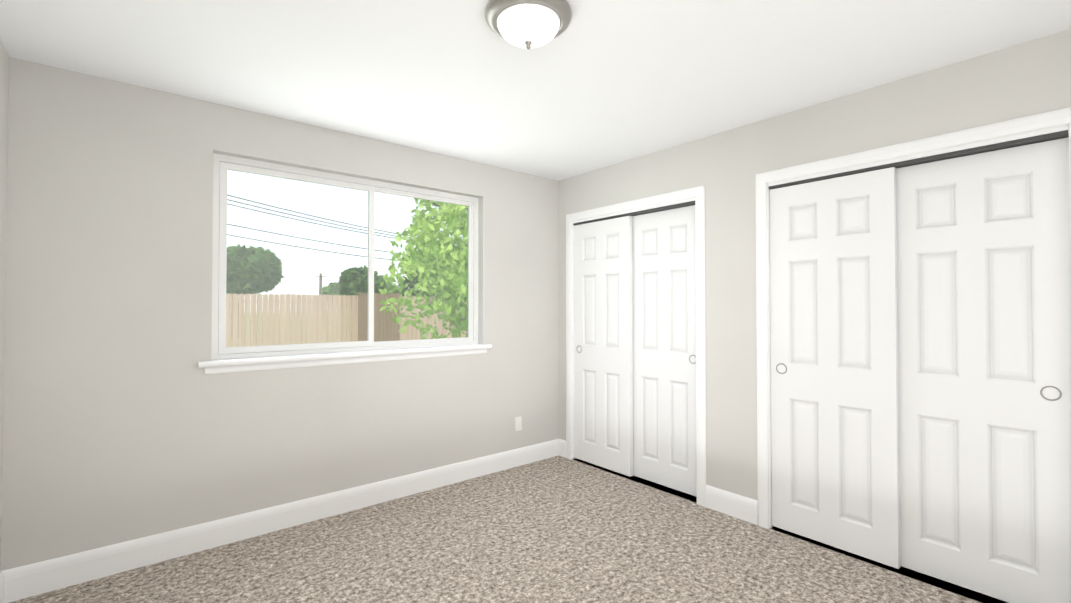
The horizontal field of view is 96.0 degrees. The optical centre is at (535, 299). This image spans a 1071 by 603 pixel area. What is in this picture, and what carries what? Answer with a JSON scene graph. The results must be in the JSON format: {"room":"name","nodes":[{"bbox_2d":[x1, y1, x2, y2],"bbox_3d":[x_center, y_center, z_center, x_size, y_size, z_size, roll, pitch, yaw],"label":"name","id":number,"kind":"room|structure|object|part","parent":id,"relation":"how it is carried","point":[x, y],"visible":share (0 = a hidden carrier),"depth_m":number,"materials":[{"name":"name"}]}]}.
{"room":"empty bedroom","nodes":[
{"label":"empty bedroom","id":0,"kind":"room"},
{"bbox_2d":[0,39,8,571],"bbox_3d":[-1.171,0.104,0.601,0.140,2.440,3.920,1,-1,-40],"label":"wall","id":1,"kind":"structure","parent":0,"point":[4,84],"depth_m":2.11,"materials":[{"name":"beige paint"}]},
{"bbox_2d":[0,571,4,602],"bbox_3d":[-1.157,1.255,0.687,0.014,0.142,3.780,1,-1,-40],"label":"baseboard","id":2,"kind":"structure","parent":1,"relation":"attached to","point":[2,588],"depth_m":2.10,"materials":[{"name":"white paint"}]},
{"bbox_2d":[1,57,558,570],"bbox_3d":[-0.849,0.147,3.507,4.350,2.440,0.140,1,-1,-40],"label":"wall","id":3,"kind":"structure","parent":0,"point":[127,419],"depth_m":2.55,"materials":[{"name":"beige paint"}]},
{"bbox_2d":[2,439,558,602],"bbox_3d":[-1.077,1.292,3.201,3.350,0.142,0.014,1,-1,-40],"label":"baseboard","id":4,"kind":"structure","parent":3,"relation":"attached to","point":[30,580],"depth_m":2.70,"materials":[{"name":"white paint"}]},
{"bbox_2d":[198,153,491,373],"bbox_3d":[-1.125,-0.199,3.254,1.896,1.235,0.175,1,-1,-40],"label":"window","id":5,"kind":"structure","parent":3,"relation":"in","point":[222,164],"depth_m":3.09,"materials":[{"name":"white"}]},
{"bbox_3d":[-1.103,0.382,3.220,1.896,0.072,0.109,1,-1,-40],"label":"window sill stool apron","id":6,"kind":"part","parent":5,"relation":"part of","materials":[{"name":"white wood"}]},
{"bbox_2d":[515,416,521,430],"bbox_3d":[-0.140,1.029,3.987,0.070,0.115,0.008,1,-1,-40],"label":"electrical outlet plate","id":7,"kind":"object","parent":3,"relation":"attached to","point":[518,423],"visible":1,"depth_m":3.98,"materials":[{"name":"white plastic"}]},
{"bbox_2d":[9,455,1005,602],"bbox_3d":[0.403,1.405,1.981,4.350,0.120,4.060,1,-1,-40],"label":"floor","id":8,"kind":"structure","parent":0,"point":[558,529],"depth_m":2.50,"materials":[{"name":"carpet"}]},
{"bbox_2d":[0,0,1070,180],"bbox_3d":[0.403,-1.155,2.018,4.350,0.120,4.060,1,-1,-40],"label":"ceiling","id":9,"kind":"structure","parent":0,"point":[596,84],"depth_m":2.19,"materials":[{"name":"white paint"}]},
{"bbox_2d":[485,0,571,49],"bbox_3d":[-0.027,-1.029,1.854,0.332,0.137,0.332,1,-1,-40],"label":"ceiling light","id":10,"kind":"object","parent":9,"relation":"attached to","point":[528,24],"visible":1,"depth_m":1.79,"materials":[{"name":"white glass"}]},
{"bbox_2d":[559,29,1070,602],"bbox_3d":[1.504,0.137,2.822,0.115,2.440,3.920,1,-1,-40],"label":"wall","id":11,"kind":"structure","parent":0,"point":[1001,85],"depth_m":2.96,"materials":[{"name":"beige paint"}]},
{"bbox_2d":[559,439,565,457],"bbox_3d":[0.235,1.307,4.232,0.014,0.142,0.103,1,-1,-40],"label":"baseboard","id":12,"kind":"structure","parent":11,"relation":"attached to","point":[562,448],"depth_m":4.22,"materials":[{"name":"white paint"}]},
{"bbox_2d":[574,216,632,476],"bbox_3d":[0.541,0.359,3.945,0.038,2.003,0.609,1,-1,-40],"label":"sliding door","id":13,"kind":"structure","parent":11,"relation":"in","point":[603,362],"depth_m":3.90,"materials":[{"name":"white paint"}]},
{"bbox_2d":[573,201,694,224],"bbox_3d":[0.744,-0.664,3.750,0.092,0.029,1.191,1,-1,-40],"label":"track rail","id":14,"kind":"object","parent":11,"relation":"attached to","point":[674,206],"visible":0.43,"depth_m":3.60,"materials":[{"name":"grey metal"}]},
{"bbox_2d":[573,198,694,222],"bbox_3d":[0.705,-0.672,3.718,0.008,0.016,1.191,1,-1,-40],"label":"trim","id":15,"kind":"structure","parent":11,"relation":"attached to","point":[656,206],"depth_m":3.63,"materials":[{"name":"white paint"}]},
{"bbox_2d":[566,185,705,506],"bbox_3d":[0.743,0.339,3.735,0.115,2.062,1.217,1,-1,-40],"label":"door frame","id":16,"kind":"structure","parent":11,"relation":"attached to","point":[573,320],"depth_m":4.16,"materials":[{"name":"white paint"}]},
{"bbox_2d":[632,205,696,496],"bbox_3d":[0.946,0.353,3.526,0.038,2.003,0.609,1,-1,-40],"label":"sliding closet door","id":17,"kind":"structure","parent":11,"relation":"in","point":[664,343],"depth_m":3.50,"materials":[{"name":"white paint"}]},
{"bbox_2d":[705,485,757,524],"bbox_3d":[1.229,1.289,3.035,0.014,0.142,0.343,1,-1,-40],"label":"baseboard","id":18,"kind":"structure","parent":11,"relation":"attached to","point":[733,504],"depth_m":3.02,"materials":[{"name":"white paint"}]},
{"bbox_2d":[770,167,899,568],"bbox_3d":[1.615,0.340,2.652,0.038,2.003,0.616,1,-1,-40],"label":"sliding closet door","id":19,"kind":"structure","parent":11,"relation":"in","point":[834,374],"depth_m":2.61,"materials":[{"name":"white paint"}]},
{"bbox_3d":[1.448,0.407,2.833,0.013,0.063,0.063,1,-1,-40],"label":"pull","id":20,"kind":"part","parent":19,"relation":"part of","materials":[{"name":"silver metal"}]},
{"bbox_2d":[755,107,1070,528],"bbox_3d":[1.819,0.320,2.441,0.115,2.062,1.232,1,-1,-40],"label":"door frame","id":21,"kind":"structure","parent":11,"relation":"attached to","point":[769,355],"depth_m":2.87,"materials":[{"name":"white paint"}]},
{"bbox_2d":[768,126,1067,185],"bbox_3d":[1.781,-0.691,2.424,0.008,0.016,1.206,1,-1,-40],"label":"trim","id":22,"kind":"structure","parent":11,"relation":"attached to","point":[1048,131],"depth_m":2.29,"materials":[{"name":"white paint"}]},
{"bbox_2d":[769,130,1068,188],"bbox_3d":[1.819,-0.683,2.456,0.092,0.029,1.206,1,-1,-40],"label":"track rail","id":23,"kind":"object","parent":11,"relation":"attached to","point":[1006,145],"visible":0.57,"depth_m":2.25,"materials":[{"name":"grey metal"}]},
{"bbox_2d":[896,137,1070,602],"bbox_3d":[2.024,0.334,2.229,0.038,2.003,0.616,1,-1,-40],"label":"sliding door","id":24,"kind":"structure","parent":11,"relation":"in","point":[984,312],"depth_m":2.18,"materials":[{"name":"white paint"}]},
{"bbox_3d":[2.172,0.395,2.030,0.013,0.063,0.063,1,-1,-40],"label":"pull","id":25,"kind":"part","parent":24,"relation":"part of","materials":[{"name":"silver metal"}]},
{"label":"outside","id":26,"kind":"structure","parent":0,"visible":0},
{"bbox_2d":[231,312,463,346],"bbox_3d":[-28.198,2.269,56.697,150.000,0.001,116.680,1,-1,-40],"label":"ground","id":27,"kind":"structure","parent":26,"point":[290,327],"depth_m":32.85,"materials":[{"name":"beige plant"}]},
{"bbox_2d":[226,244,283,309],"bbox_3d":[-12.838,-0.339,20.746,3.493,4.180,3.215,1,-1,-40],"label":"tree","id":28,"kind":"object","parent":27,"relation":"on","point":[266,265],"depth_m":20.17,"materials":[{"name":"green plant"}]},
{"bbox_2d":[227,194,454,293],"bbox_3d":[-21.203,-1.957,48.186,95.698,8.200,72.805,1,-1,-40],"label":"utility poles","id":29,"kind":"object","parent":27,"relation":"on","point":[320,276],"depth_m":32.02,"materials":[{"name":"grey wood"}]},
{"bbox_2d":[226,294,467,346],"bbox_3d":[-3.826,0.798,19.646,48.124,1.852,0.146,1,-1,-40],"label":"fence","id":30,"kind":"object","parent":27,"relation":"on","point":[236,333],"depth_m":16.20,"materials":[{"name":"beige wood"}]},
{"bbox_2d":[321,264,401,310],"bbox_3d":[-9.586,-0.035,26.792,4.379,3.791,3.239,1,-1,-40],"label":"tree","id":31,"kind":"object","parent":27,"relation":"on","point":[343,278],"depth_m":25.84,"materials":[{"name":"green plant"}]},
{"bbox_2d":[358,292,399,341],"bbox_3d":[-5.779,0.723,17.871,1.550,1.950,0.070,1,-1,-40],"label":"gate","id":32,"kind":"object","parent":27,"relation":"on","point":[379,328],"depth_m":17.85,"materials":[{"name":"brown wood"}]},
{"bbox_2d":[378,198,467,338],"bbox_3d":[-1.015,-0.965,11.527,5.527,5.162,4.518,1,-1,-40],"label":"tree","id":33,"kind":"object","parent":27,"relation":"on","point":[456,216],"depth_m":10.24,"materials":[{"name":"green plant"}]},
{"bbox_2d":[398,245,459,297],"bbox_3d":[-5.302,-0.923,30.266,6.389,5.618,5.924,1,-1,-40],"label":"trunk","id":34,"kind":"object","parent":27,"relation":"on","point":[406,281],"depth_m":29.42,"materials":[{"name":"brown plant"}]}
]}

